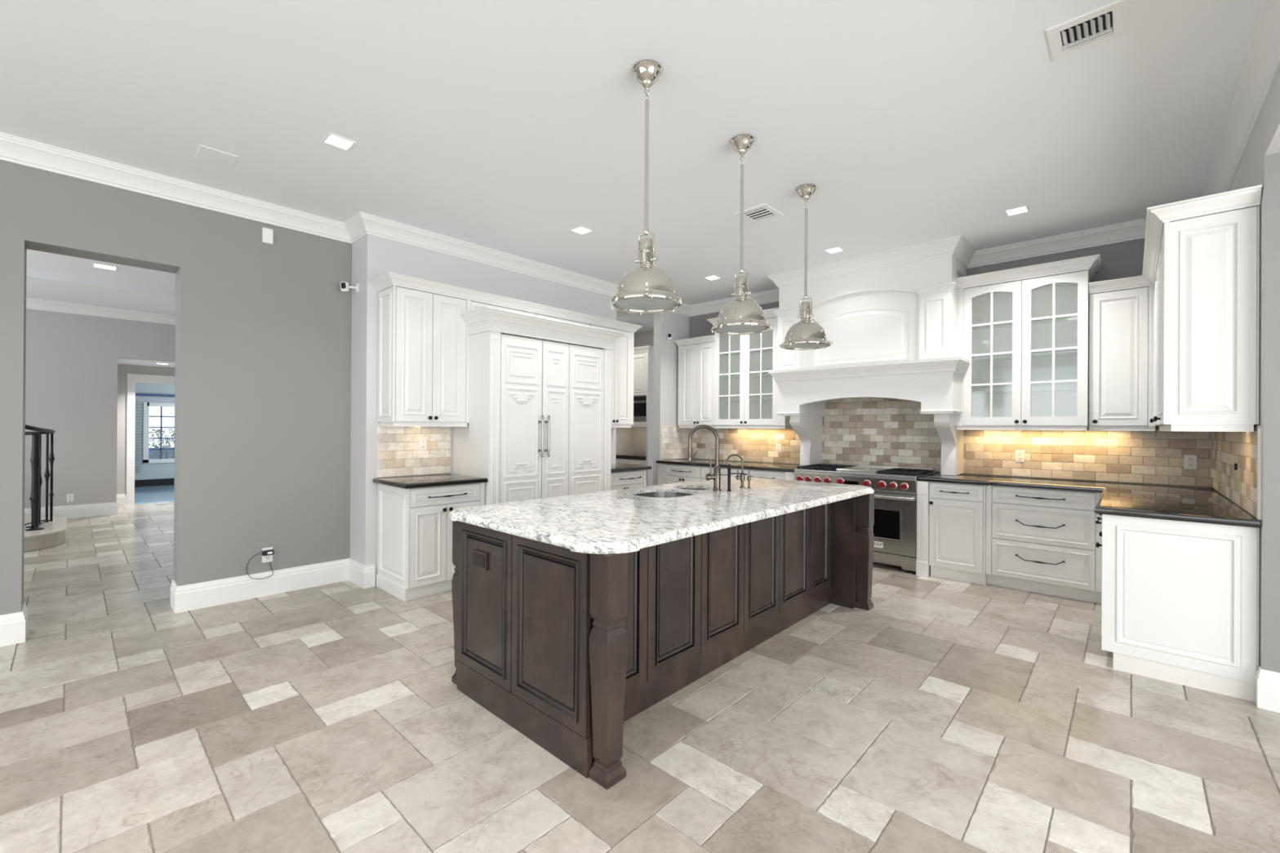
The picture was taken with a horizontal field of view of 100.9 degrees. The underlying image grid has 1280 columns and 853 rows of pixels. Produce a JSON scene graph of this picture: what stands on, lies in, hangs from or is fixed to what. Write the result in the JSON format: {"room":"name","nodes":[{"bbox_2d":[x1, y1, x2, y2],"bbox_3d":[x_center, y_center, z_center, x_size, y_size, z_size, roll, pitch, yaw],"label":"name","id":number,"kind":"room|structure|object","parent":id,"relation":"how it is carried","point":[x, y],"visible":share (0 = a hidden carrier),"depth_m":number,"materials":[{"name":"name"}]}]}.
{"room":"kitchen","nodes":[
{"label":"kitchen","id":0,"kind":"room"},
{"bbox_2d":[24,308,175,508],"bbox_3d":[-6.306,-0.222,5.553,6.100,3.130,7.950,0,0,43],"label":"wall","id":1,"kind":"structure","parent":0,"point":[71,364],"depth_m":7.75,"materials":[{"name":"grey paint"}]},
{"bbox_2d":[66,493,73,502],"bbox_3d":[-8.282,1.040,7.686,0.009,0.116,0.072,0,0,43],"label":"power outlet","id":2,"kind":"object","parent":1,"relation":"attached to","point":[69,496],"visible":1,"depth_m":7.68,"materials":[{"name":"white plastic"}]},
{"bbox_2d":[24,502,118,518],"bbox_3d":[-9.526,1.230,6.451,0.168,0.190,4.498,0,0,43],"label":"baseboard","id":3,"kind":"structure","parent":1,"relation":"attached to","point":[76,511],"depth_m":7.76,"materials":[{"name":"white wood"}]},
{"bbox_2d":[26,297,175,324],"bbox_3d":[-8.369,-1.712,7.515,0.097,0.137,7.600,0,0,43],"label":"trim","id":4,"kind":"structure","parent":1,"relation":"attached to","point":[31,304],"depth_m":7.86,"materials":[{"name":"white wood"}]},
{"bbox_2d":[116,364,175,493],"bbox_3d":[-7.520,0.148,9.647,1.250,2.390,3.300,0,0,43],"label":"wall","id":5,"kind":"structure","parent":0,"point":[123,370],"depth_m":8.99,"materials":[{"name":"white paint"}]},
{"bbox_2d":[116,493,126,505],"bbox_3d":[-8.838,1.239,8.918,0.018,0.190,0.250,0,0,43],"label":"baseboard","id":6,"kind":"structure","parent":5,"relation":"attached to","point":[121,498],"depth_m":8.96,"materials":[{"name":"white wood"}]},
{"bbox_2d":[126,373,175,505],"bbox_3d":[-8.390,0.220,9.492,0.184,2.235,1.190,0,0,43],"label":"door frame","id":7,"kind":"structure","parent":5,"relation":"in","point":[132,379],"depth_m":9.05,"materials":[{"name":"white wood"}]},
{"bbox_2d":[117,358,175,368],"bbox_3d":[-7.513,-1.102,9.649,1.250,0.110,3.300,0,0,43],"label":"ceiling","id":8,"kind":"structure","parent":0,"point":[120,361],"depth_m":8.75,"materials":[{"name":"white paint"}]},
{"bbox_2d":[134,484,173,504],"bbox_3d":[-9.975,1.341,10.793,3.900,0.020,5.250,0,0,43],"label":"floor","id":9,"kind":"structure","parent":0,"point":[153,494],"depth_m":10.40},
{"bbox_2d":[134,382,174,479],"bbox_3d":[-9.837,0.056,10.606,3.450,2.550,5.350,0,0,43],"label":"wall","id":10,"kind":"structure","parent":0,"point":[153,470],"depth_m":11.80,"materials":[{"name":"paint"}]},
{"bbox_2d":[134,402,142,472],"bbox_3d":[-11.063,0.236,11.553,0.025,1.540,0.270,0,0,43],"label":"window shutter","id":11,"kind":"object","parent":10,"relation":"attached to","point":[136,406],"visible":0.34,"depth_m":11.61,"materials":[{"name":"blue paint"}]},
{"bbox_2d":[134,478,174,487],"bbox_3d":[-11.008,1.251,11.650,0.020,0.150,5.100,0,0,43],"label":"baseboard","id":12,"kind":"structure","parent":10,"relation":"attached to","point":[164,482],"depth_m":11.81,"materials":[{"name":"black wood"}]},
{"bbox_2d":[135,393,174,396],"bbox_3d":[-10.985,-0.699,11.644,0.050,0.050,5.100,0,0,43],"label":"trim","id":13,"kind":"structure","parent":10,"relation":"attached to","point":[136,394],"depth_m":11.79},
{"bbox_2d":[142,402,174,463],"bbox_3d":[-10.591,0.145,12.159,0.130,1.350,1.220,0,0,43],"label":"window","id":14,"kind":"structure","parent":10,"relation":"in","point":[146,405],"depth_m":11.77,"materials":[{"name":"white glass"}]},
{"bbox_2d":[0,160,351,615],"bbox_3d":[-4.630,-0.218,2.692,0.250,3.130,6.040,0,0,43],"label":"wall","id":15,"kind":"structure","parent":0,"point":[264,331],"depth_m":4.06,"materials":[{"name":"grey paint"}]},
{"bbox_2d":[0,602,27,646],"bbox_3d":[-5.254,1.247,2.014,0.268,0.190,3.813,0,0,43],"label":"baseboard","id":16,"kind":"structure","parent":15,"relation":"attached to","point":[13,626],"depth_m":3.29,"materials":[{"name":"white wood"}]},
{"bbox_2d":[246,549,273,579],"bbox_3d":[-3.019,1.104,4.205,0.042,0.222,0.179,0,0,43],"label":"power adapter","id":17,"kind":"object","parent":15,"relation":"attached to","point":[264,553],"visible":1,"depth_m":4.22,"materials":[{"name":"black plastic"}]},
{"bbox_2d":[262,546,272,563],"bbox_3d":[-3.001,1.035,4.261,0.009,0.116,0.072,0,0,43],"label":"power outlet","id":18,"kind":"object","parent":15,"relation":"attached to","point":[267,558],"visible":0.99,"depth_m":4.26,"materials":[{"name":"white plastic"}]},
{"bbox_2d":[265,555,270,559],"bbox_3d":[-3.001,1.059,4.261,0.008,0.032,0.034,0,0,43],"label":"receptacle","id":19,"kind":"object","parent":18,"relation":"attached to","point":[267,557],"depth_m":4.26,"materials":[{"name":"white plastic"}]},
{"bbox_2d":[262,226,273,244],"bbox_3d":[-2.991,-1.532,4.249,0.024,0.120,0.072,0,0,43],"label":"plate","id":20,"kind":"object","parent":15,"relation":"attached to","point":[267,233],"visible":1,"depth_m":4.24,"materials":[{"name":"white plastic"}]},
{"bbox_2d":[169,558,375,613],"bbox_3d":[-2.936,1.266,4.303,1.383,0.190,0.366,0,0,-30],"label":"baseboard","id":21,"kind":"structure","parent":15,"relation":"attached to","point":[196,596],"depth_m":4.25,"materials":[{"name":"white wood"}]},
{"bbox_2d":[350,234,689,586],"bbox_3d":[-0.928,-0.188,6.221,0.370,3.130,4.450,0,0,43],"label":"wall","id":22,"kind":"structure","parent":0,"point":[372,256],"depth_m":4.76,"materials":[{"name":"grey paint"}]},
{"bbox_2d":[340,281,358,293],"bbox_3d":[-2.522,-1.208,4.589,0.137,0.082,0.063,0,0,-32],"label":"security camera","id":23,"kind":"object","parent":22,"relation":"attached to","point":[344,286],"visible":1,"depth_m":4.56,"materials":[{"name":"white plastic"}]},
{"bbox_2d":[418,437,426,450],"bbox_3d":[-1.976,0.163,4.817,0.009,0.116,0.072,0,0,43],"label":"power outlet","id":24,"kind":"object","parent":22,"relation":"attached to","point":[422,442],"visible":1,"depth_m":4.81,"materials":[{"name":"white plastic"}]},
{"bbox_2d":[377,285,470,426],"bbox_3d":[-1.889,-0.576,4.667,0.347,1.153,0.690,0,0,43],"label":"upper cabinet","id":25,"kind":"object","parent":22,"relation":"attached to","point":[424,337],"visible":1,"depth_m":4.51,"materials":[{"name":"white wood"}]},
{"bbox_2d":[368,271,642,333],"bbox_3d":[-1.131,-1.186,5.448,0.391,0.080,3.000,0,0,43],"label":"crown molding","id":26,"kind":"structure","parent":25,"relation":"on","point":[387,280],"depth_m":4.94,"materials":[{"name":"white wood"}]},
{"bbox_2d":[470,301,590,326],"bbox_3d":[-1.165,-1.079,5.466,0.317,0.135,1.458,0,0,43],"label":"crown molding","id":27,"kind":"structure","parent":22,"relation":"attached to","point":[473,305],"depth_m":5.15,"materials":[{"name":"white wood"}]},
{"bbox_2d":[589,324,634,427],"bbox_3d":[-0.420,-0.564,6.248,0.347,1.153,0.704,0,0,43],"label":"upper cabinet","id":28,"kind":"object","parent":22,"relation":"attached to","point":[622,354],"visible":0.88,"depth_m":6.27,"materials":[{"name":"white wood"}]},
{"bbox_2d":[0,0,1279,316],"bbox_3d":[-0.950,-1.693,2.363,5.580,0.137,10.150,0,0,43],"label":"trim","id":29,"kind":"structure","parent":22,"relation":"attached to","point":[1260,65],"depth_m":4.36,"materials":[{"name":"white wood"}]},
{"bbox_2d":[665,333,671,339],"bbox_3d":[0.394,-1.245,7.313,0.067,0.082,0.119,0,0,-29],"label":"security camera","id":30,"kind":"object","parent":22,"relation":"attached to","point":[668,335],"visible":1,"depth_m":7.27,"materials":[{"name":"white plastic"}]},
{"bbox_2d":[0,0,1261,315],"bbox_3d":[-1.692,-1.841,3.497,15.650,0.185,11.200,0,0,43],"label":"ceiling","id":31,"kind":"structure","parent":0,"point":[509,126],"depth_m":2.98,"materials":[{"name":"white paint"}]},
{"bbox_2d":[92,262,117,270],"bbox_3d":[-6.204,-1.853,6.133,0.200,0.006,0.200,0,0,43],"label":"recessed light","id":32,"kind":"object","parent":31,"relation":"in","point":[95,264],"visible":1,"depth_m":6.12,"materials":[{"name":"white plastic"}]},
{"bbox_2d":[195,145,238,168],"bbox_3d":[-2.776,-1.768,3.469,0.220,0.004,0.195,0,0,43],"label":"ceiling speaker","id":33,"kind":"object","parent":31,"relation":"attached to","point":[204,153],"visible":1,"depth_m":3.46},
{"bbox_2d":[321,132,356,151],"bbox_3d":[-1.863,-1.762,3.276,0.150,0.006,0.150,0,0,43],"label":"recessed light","id":34,"kind":"object","parent":31,"relation":"in","point":[331,139],"visible":1,"depth_m":3.27,"materials":[{"name":"white plastic"}]},
{"bbox_2d":[324,134,352,149],"bbox_3d":[-1.863,-1.762,3.276,0.122,0.003,0.122,0,0,43],"label":"diffuser","id":35,"kind":"object","parent":34,"relation":"attached to","point":[336,140],"depth_m":3.27,"materials":[{"name":"white"}]},
{"bbox_2d":[569,225,593,235],"bbox_3d":[-0.520,-1.751,4.721,0.150,0.006,0.150,0,0,43],"label":"recessed light","id":36,"kind":"object","parent":31,"relation":"in","point":[580,229],"visible":1,"depth_m":4.72,"materials":[{"name":"white plastic"}]},
{"bbox_2d":[573,226,591,234],"bbox_3d":[-0.520,-1.751,4.721,0.122,0.003,0.122,0,0,43],"label":"diffuser","id":37,"kind":"object","parent":36,"relation":"attached to","point":[581,230],"depth_m":4.72,"materials":[{"name":"white plastic"}]},
{"bbox_2d":[608,59,683,315],"bbox_3d":[0.032,-1.171,2.597,0.358,1.168,0.375,0,0,43],"label":"pendant lamp","id":38,"kind":"object","parent":31,"relation":"hanging from","point":[646,288],"visible":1,"depth_m":2.55,"materials":[{"name":"silver metal"}]},
{"bbox_2d":[703,275,721,279],"bbox_3d":[0.848,-1.740,6.187,0.150,0.006,0.150,0,0,43],"label":"recessed light","id":39,"kind":"object","parent":31,"relation":"in","point":[713,277],"visible":1,"depth_m":6.19,"materials":[{"name":"white plastic"}]},
{"bbox_2d":[705,275,719,279],"bbox_3d":[0.848,-1.740,6.187,0.122,0.003,0.122,0,0,43],"label":"diffuser","id":40,"kind":"object","parent":39,"relation":"attached to","point":[710,277],"depth_m":6.19,"materials":[{"name":"white"}]},
{"bbox_2d":[711,133,773,336],"bbox_3d":[0.622,-1.166,3.232,0.358,1.168,0.375,0,0,43],"label":"pendant lamp","id":41,"kind":"object","parent":31,"relation":"hanging from","point":[742,315],"visible":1,"depth_m":3.18,"materials":[{"name":"silver metal"}]},
{"bbox_2d":[734,203,783,223],"bbox_3d":[0.978,-1.741,4.338,0.282,0.010,0.288,0,0,43],"label":"ceiling vent","id":42,"kind":"object","parent":31,"relation":"in","point":[762,212],"visible":0.96,"depth_m":4.33,"materials":[{"name":"white plastic"}]},
{"bbox_2d":[778,183,832,351],"bbox_3d":[1.214,-1.161,3.870,0.358,1.168,0.375,0,0,43],"label":"pendant lamp","id":43,"kind":"object","parent":31,"relation":"hanging from","point":[806,334],"visible":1,"depth_m":3.82,"materials":[{"name":"silver metal"}]},
{"bbox_2d":[823,246,844,253],"bbox_3d":[1.914,-1.735,5.206,0.150,0.006,0.150,0,0,43],"label":"recessed light","id":44,"kind":"object","parent":31,"relation":"in","point":[837,249],"visible":1,"depth_m":5.20,"materials":[{"name":"white plastic"}]},
{"bbox_2d":[826,247,842,253],"bbox_3d":[1.914,-1.736,5.206,0.122,0.003,0.122,0,0,43],"label":"diffuser","id":45,"kind":"object","parent":44,"relation":"attached to","point":[833,250],"depth_m":5.20,"materials":[{"name":"white plastic"}]},
{"bbox_2d":[1004,204,1029,216],"bbox_3d":[3.025,-1.730,4.245,0.150,0.006,0.150,0,0,43],"label":"recessed light","id":46,"kind":"object","parent":31,"relation":"in","point":[1022,209],"visible":1,"depth_m":4.24,"materials":[{"name":"white plastic"}]},
{"bbox_2d":[1006,206,1027,215],"bbox_3d":[3.025,-1.731,4.245,0.122,0.003,0.122,0,0,43],"label":"diffuser","id":47,"kind":"object","parent":46,"relation":"attached to","point":[1019,210],"depth_m":4.24,"materials":[{"name":"white"}]},
{"bbox_2d":[1045,0,1127,61],"bbox_3d":[1.968,-1.734,2.331,0.264,0.018,0.265,0,0,43],"label":"ceiling vent","id":48,"kind":"object","parent":31,"relation":"in","point":[1108,22],"visible":1,"depth_m":2.32,"materials":[{"name":"white plastic"}]},
{"bbox_2d":[616,309,653,333],"bbox_3d":[-0.835,-1.670,7.886,2.230,0.100,3.000,0,0,43],"label":"ceiling","id":49,"kind":"structure","parent":0,"point":[646,320],"depth_m":7.98,"materials":[{"name":"white paint"}]},
{"bbox_2d":[0,501,1279,852],"bbox_3d":[-2.253,1.367,3.789,16.650,0.006,10.700,0,0,43],"label":"floor","id":50,"kind":"structure","parent":0,"point":[943,715],"depth_m":2.31,"materials":[{"name":"tile"}]},
{"bbox_2d":[24,516,66,551],"bbox_3d":[-7.984,0.992,5.346,1.770,0.680,2.975,0,0,43],"label":"stair steps","id":51,"kind":"structure","parent":50,"relation":"on","point":[53,534],"depth_m":5.89,"materials":[{"name":"stone"}]},
{"bbox_2d":[24,424,55,530],"bbox_3d":[-7.035,0.315,5.841,0.466,1.708,1.202,0,0,6],"label":"stair railing","id":52,"kind":"object","parent":51,"relation":"on","point":[37,481],"visible":0.97,"depth_m":6.01,"materials":[{"name":"black metal"}]},
{"bbox_2d":[376,482,484,601],"bbox_3d":[-1.793,0.926,4.551,0.655,0.884,0.673,0,0,43],"label":"base cabinet","id":53,"kind":"object","parent":50,"relation":"on","point":[415,547],"visible":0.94,"depth_m":4.28,"materials":[{"name":"white wood"}]},
{"bbox_2d":[372,473,488,488],"bbox_3d":[-1.798,0.463,4.546,0.653,0.040,0.710,0,0,43],"label":"countertop","id":54,"kind":"structure","parent":53,"relation":"on","point":[446,479],"depth_m":4.40,"materials":[{"name":"black stone"}]},
{"bbox_2d":[453,306,624,504],"bbox_3d":[-1.013,0.184,5.306,0.765,2.380,1.656,0,0,43],"label":"tall cabinet","id":55,"kind":"object","parent":50,"relation":"on","point":[540,424],"visible":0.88,"depth_m":4.93,"materials":[{"name":"wood"}]},
{"bbox_2d":[610,470,646,490],"bbox_3d":[-0.349,0.937,6.105,0.655,0.885,0.609,0,0,43],"label":"base cabinet","id":56,"kind":"object","parent":50,"relation":"on","point":[629,479],"visible":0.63,"depth_m":5.91,"materials":[{"name":"white wood"}]},
{"bbox_2d":[610,463,652,472],"bbox_3d":[-0.328,0.475,6.110,0.678,0.040,0.641,0,0,43],"label":"countertop","id":57,"kind":"structure","parent":56,"relation":"on","point":[615,468],"depth_m":5.94,"materials":[{"name":"black stone"}]},
{"bbox_2d":[615,345,653,486],"bbox_3d":[0.030,0.082,8.510,0.860,2.610,0.650,0,0,43],"label":"tall cabinet","id":58,"kind":"object","parent":50,"relation":"on","point":[634,444],"visible":0.2,"depth_m":8.21,"materials":[{"name":"white wood"}]},
{"bbox_2d":[633,395,646,422],"bbox_3d":[-0.025,-0.274,8.489,0.695,0.396,0.479,0,0,43],"label":"microwave","id":59,"kind":"object","parent":58,"relation":"in","point":[639,402],"visible":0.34,"depth_m":8.18,"materials":[{"name":"metal"}]},
{"bbox_2d":[451,493,874,789],"bbox_3d":[0.385,0.937,3.439,1.226,0.885,2.834,0,0,43],"label":"kitchen island","id":60,"kind":"object","parent":50,"relation":"on","point":[564,646],"visible":0.7,"depth_m":2.58,"materials":[{"name":"brown wood"}]},
{"bbox_2d":[472,549,488,570],"bbox_3d":[-0.789,0.657,2.604,0.127,0.083,0.016,0,0,43],"label":"power outlet","id":61,"kind":"object","parent":60,"relation":"attached to","point":[480,559],"visible":1,"depth_m":2.59,"materials":[{"name":"brown plastic"}]},
{"bbox_2d":[472,552,484,568],"bbox_3d":[-0.793,0.657,2.599,0.103,0.059,0.004,0,0,43],"label":"receptacle","id":62,"kind":"object","parent":61,"relation":"attached to","point":[478,558],"depth_m":2.59,"materials":[{"name":"black plastic"}]},
{"bbox_2d":[448,476,874,554],"bbox_3d":[0.386,0.474,3.463,1.324,0.040,2.946,0,0,43],"label":"island countertop","id":63,"kind":"structure","parent":60,"relation":"on","point":[613,522],"depth_m":2.80,"materials":[{"name":"white stone"}]},
{"bbox_2d":[633,488,707,497],"bbox_3d":[0.267,0.586,3.709,0.396,0.228,0.766,0,0,43],"label":"sink","id":64,"kind":"object","parent":63,"relation":"in","point":[660,494],"visible":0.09,"depth_m":3.81,"materials":[{"name":"metal"}]},
{"bbox_2d":[687,424,721,491],"bbox_3d":[0.456,0.221,3.752,0.242,0.468,0.082,0,0,9],"label":"kitchen faucet","id":65,"kind":"object","parent":63,"relation":"on","point":[716,477],"visible":1,"depth_m":3.74,"materials":[{"name":"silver metal"}]},
{"bbox_2d":[725,453,745,488],"bbox_3d":[0.712,0.331,3.938,0.141,0.252,0.048,0,0,6],"label":"filter faucet","id":66,"kind":"object","parent":63,"relation":"on","point":[741,477],"visible":0.94,"depth_m":3.93,"materials":[{"name":"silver metal"}]},
{"bbox_2d":[726,464,746,491],"bbox_3d":[0.684,0.361,3.735,0.144,0.190,0.031,0,0,-9],"label":"soap dispenser","id":67,"kind":"object","parent":63,"relation":"on","point":[729,466],"visible":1,"depth_m":3.72,"materials":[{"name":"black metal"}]},
{"bbox_2d":[746,470,751,488],"bbox_3d":[0.809,0.392,3.921,0.028,0.132,0.028,0,0,43],"label":"soap dispenser","id":68,"kind":"object","parent":63,"relation":"on","point":[748,477],"visible":1,"depth_m":3.92,"materials":[{"name":"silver metal"}]},
{"bbox_2d":[657,463,795,484],"bbox_3d":[1.205,0.948,6.768,2.031,0.885,0.725,0,0,43],"label":"base cabinet","id":69,"kind":"object","parent":50,"relation":"on","point":[668,473],"visible":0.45,"depth_m":6.79,"materials":[{"name":"white wood"}]},
{"bbox_2d":[655,458,799,472],"bbox_3d":[1.209,0.486,6.766,2.038,0.040,0.727,0,0,43],"label":"countertop","id":70,"kind":"structure","parent":69,"relation":"on","point":[695,462],"depth_m":6.57,"materials":[{"name":"black stone"}]},
{"bbox_2d":[794,462,937,572],"bbox_3d":[2.361,0.913,5.610,1.228,0.965,0.769,0,0,43],"label":"range","id":71,"kind":"object","parent":50,"relation":"on","point":[894,530],"visible":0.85,"depth_m":5.15,"materials":[{"name":"metal"}]},
{"bbox_2d":[794,468,937,478],"bbox_3d":[2.380,0.479,5.625,1.223,0.023,0.726,0,0,43],"label":"cooktop","id":72,"kind":"object","parent":71,"relation":"in","point":[846,473],"depth_m":5.36,"materials":[{"name":"metal"}]},
{"bbox_2d":[915,480,986,585],"bbox_3d":[3.039,0.956,5.044,0.537,0.885,0.754,0,0,43],"label":"base cabinet","id":73,"kind":"object","parent":50,"relation":"on","point":[951,517],"visible":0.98,"depth_m":4.79,"materials":[{"name":"white wood"}]},
{"bbox_2d":[986,485,1102,604],"bbox_3d":[3.551,0.958,4.608,0.804,0.885,0.695,0,0,43],"label":"base cabinet","id":74,"kind":"object","parent":50,"relation":"on","point":[1043,541],"visible":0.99,"depth_m":4.38,"materials":[{"name":"white wood"}]},
{"bbox_2d":[1094,514,1259,702],"bbox_3d":[3.588,0.956,3.635,0.637,0.885,2.072,0,0,43],"label":"base cabinet","id":75,"kind":"object","parent":50,"relation":"on","point":[1180,599],"visible":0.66,"depth_m":2.85,"materials":[{"name":"white wood"}]},
{"bbox_2d":[917,472,1260,528],"bbox_3d":[3.104,0.492,4.071,1.941,0.040,2.097,0,0,43],"label":"countertop","id":76,"kind":"structure","parent":75,"relation":"on","point":[1201,504],"depth_m":3.52,"materials":[{"name":"black stone"}]},
{"bbox_2d":[634,329,653,347],"bbox_3d":[-0.845,-0.120,7.883,2.230,3.000,3.000,0,0,43],"label":"wall","id":77,"kind":"structure","parent":0,"point":[642,338],"depth_m":8.95,"materials":[{"name":"grey paint"}]},
{"bbox_2d":[688,238,1213,488],"bbox_3d":[2.780,-0.167,5.908,5.770,3.130,0.160,0,0,43],"label":"wall","id":78,"kind":"structure","parent":0,"point":[868,431],"depth_m":5.15,"materials":[{"name":"tile"}]},
{"bbox_2d":[673,334,715,428],"bbox_3d":[0.843,-0.594,7.354,0.680,1.233,0.376,0,0,43],"label":"upper cabinet","id":79,"kind":"object","parent":78,"relation":"attached to","point":[695,405],"visible":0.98,"depth_m":7.23,"materials":[{"name":"white wood"}]},
{"bbox_2d":[706,307,792,428],"bbox_3d":[1.424,-0.697,6.784,1.098,1.443,0.421,0,0,43],"label":"display cabinet","id":80,"kind":"object","parent":78,"relation":"attached to","point":[745,393],"visible":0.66,"depth_m":6.85,"materials":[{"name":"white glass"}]},
{"bbox_2d":[719,373,772,378],"bbox_3d":[1.487,-0.653,6.797,0.983,0.008,0.276,0,0,43],"label":"shelf","id":81,"kind":"object","parent":80,"relation":"attached to","point":[765,375],"depth_m":6.88,"materials":[{"name":"clear glass"}]},
{"bbox_2d":[719,399,772,402],"bbox_3d":[1.485,-0.335,6.796,0.983,0.008,0.276,0,0,43],"label":"shelf","id":82,"kind":"object","parent":80,"relation":"attached to","point":[720,400],"depth_m":6.90,"materials":[{"name":"clear glass"}]},
{"bbox_2d":[723,348,773,355],"bbox_3d":[1.489,-0.971,6.797,0.983,0.008,0.276,0,0,43],"label":"shelf","id":83,"kind":"object","parent":80,"relation":"attached to","point":[755,353],"depth_m":6.88,"materials":[{"name":"clear glass"}]},
{"bbox_2d":[776,443,781,453],"bbox_3d":[1.764,0.276,6.734,0.072,0.116,0.009,0,0,43],"label":"power outlet","id":84,"kind":"object","parent":78,"relation":"attached to","point":[778,445],"visible":1,"depth_m":6.73,"materials":[{"name":"white plastic"}]},
{"bbox_2d":[768,254,970,475],"bbox_3d":[2.412,-0.632,5.635,1.909,2.201,0.760,0,0,43],"label":"range hood","id":85,"kind":"object","parent":78,"relation":"attached to","point":[891,331],"visible":0.96,"depth_m":5.34,"materials":[{"name":"wood"}]},
{"bbox_2d":[768,355,970,382],"bbox_3d":[2.413,-0.558,5.633,1.903,0.137,0.760,0,0,43],"label":"mantel shelf","id":86,"kind":"object","parent":85,"relation":"attached to","point":[948,366],"depth_m":5.23,"materials":[{"name":"white wood"}]},
{"bbox_2d":[1015,449,1024,462],"bbox_3d":[3.607,0.282,5.021,0.072,0.116,0.009,0,0,43],"label":"power outlet","id":87,"kind":"object","parent":78,"relation":"attached to","point":[1020,454],"visible":1,"depth_m":5.02,"materials":[{"name":"white plastic"}]},
{"bbox_2d":[955,253,1102,431],"bbox_3d":[3.516,-0.688,4.834,1.047,1.443,0.431,0,0,43],"label":"display cabinet","id":88,"kind":"object","parent":78,"relation":"attached to","point":[1023,332],"visible":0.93,"depth_m":4.83,"materials":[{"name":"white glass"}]},
{"bbox_2d":[971,387,1077,394],"bbox_3d":[3.522,-0.326,4.897,0.932,0.008,0.286,0,0,43],"label":"shelf","id":89,"kind":"object","parent":88,"relation":"attached to","point":[1042,390],"depth_m":4.87,"materials":[{"name":"clear glass"}]},
{"bbox_2d":[972,315,1077,330],"bbox_3d":[3.526,-0.962,4.898,0.932,0.008,0.286,0,0,43],"label":"shelf","id":90,"kind":"object","parent":88,"relation":"attached to","point":[1073,319],"depth_m":4.89,"materials":[{"name":"clear glass"}]},
{"bbox_2d":[972,351,1077,362],"bbox_3d":[3.524,-0.644,4.898,0.932,0.008,0.286,0,0,43],"label":"shelf","id":91,"kind":"object","parent":88,"relation":"attached to","point":[1068,354],"depth_m":4.87,"materials":[{"name":"clear glass"}]},
{"bbox_2d":[1088,285,1155,431],"bbox_3d":[4.027,-0.540,4.423,0.404,1.153,0.337,0,0,43],"label":"upper cabinet","id":92,"kind":"object","parent":78,"relation":"attached to","point":[1121,322],"visible":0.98,"depth_m":4.32,"materials":[{"name":"white wood"}]},
{"bbox_2d":[1184,454,1197,469],"bbox_3d":[4.432,0.287,4.255,0.072,0.116,0.009,0,0,43],"label":"power outlet","id":93,"kind":"object","parent":78,"relation":"attached to","point":[1190,460],"visible":1,"depth_m":4.25,"materials":[{"name":"white plastic"}]},
{"bbox_2d":[1187,457,1193,461],"bbox_3d":[4.432,0.263,4.256,0.034,0.032,0.008,0,0,43],"label":"receptacle","id":94,"kind":"object","parent":93,"relation":"attached to","point":[1189,459],"depth_m":4.25,"materials":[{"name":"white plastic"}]},
{"bbox_2d":[1187,462,1193,466],"bbox_3d":[4.432,0.311,4.256,0.034,0.032,0.008,0,0,43],"label":"receptacle","id":95,"kind":"object","parent":93,"relation":"attached to","point":[1189,464],"depth_m":4.25,"materials":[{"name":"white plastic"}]},
{"bbox_2d":[1212,67,1279,672],"bbox_3d":[1.174,-0.187,0.242,0.450,3.130,10.350,0,0,43],"label":"wall","id":96,"kind":"structure","parent":0,"point":[1260,164],"depth_m":2.62,"materials":[{"name":"grey paint"}]},
{"bbox_2d":[1149,205,1259,431],"bbox_3d":[3.597,-0.545,3.446,0.377,1.153,1.740,0,0,43],"label":"upper cabinet","id":97,"kind":"object","parent":96,"relation":"attached to","point":[1206,291],"visible":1,"depth_m":2.81,"materials":[{"name":"white wood"}]},
{"bbox_2d":[1088,184,1262,294],"bbox_3d":[3.550,-1.161,3.659,0.740,0.080,2.111,0,0,43],"label":"crown molding","id":98,"kind":"structure","parent":97,"relation":"attached to","point":[1250,197],"depth_m":2.90,"materials":[{"name":"white wood"}]},
{"bbox_2d":[1234,463,1237,470],"bbox_3d":[3.606,0.243,3.200,0.012,0.040,0.010,0,0,43],"label":"hook","id":99,"kind":"object","parent":96,"relation":"attached to","point":[1235,464],"visible":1,"depth_m":3.20,"materials":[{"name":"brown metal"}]},
{"bbox_2d":[1257,428,1261,519],"bbox_3d":[3.126,0.239,2.667,0.017,0.460,0.017,0,0,-25],"label":"trim","id":100,"kind":"structure","parent":96,"relation":"attached to","point":[1259,430],"depth_m":2.66,"materials":[{"name":"white wood"}]},
{"bbox_2d":[1255,666,1279,712],"bbox_3d":[3.251,1.300,2.490,0.458,0.190,0.063,0,0,43],"label":"baseboard","id":101,"kind":"structure","parent":96,"relation":"attached to","point":[1267,682],"depth_m":2.60,"materials":[{"name":"white wood"}]},
{"label":"outside","id":102,"kind":"structure","parent":0,"visible":0},
{"bbox_3d":[-15.036,1.374,18.054,13.400,0.080,22.000,0,0,43],"label":"ground","id":103,"kind":"structure","parent":102,"visible":0},
{"bbox_2d":[148,428,174,459],"bbox_3d":[-11.726,0.682,13.098,0.661,1.285,0.697,0,0,43],"label":"shrub","id":104,"kind":"object","parent":103,"relation":"on","point":[166,452],"visible":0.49,"depth_m":13.01,"materials":[{"name":"green plant"}]},
{"bbox_2d":[148,447,174,459],"bbox_3d":[-12.653,0.975,15.843,0.100,0.740,12.000,0,0,43],"label":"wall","id":105,"kind":"structure","parent":103,"relation":"on","point":[150,451],"depth_m":14.85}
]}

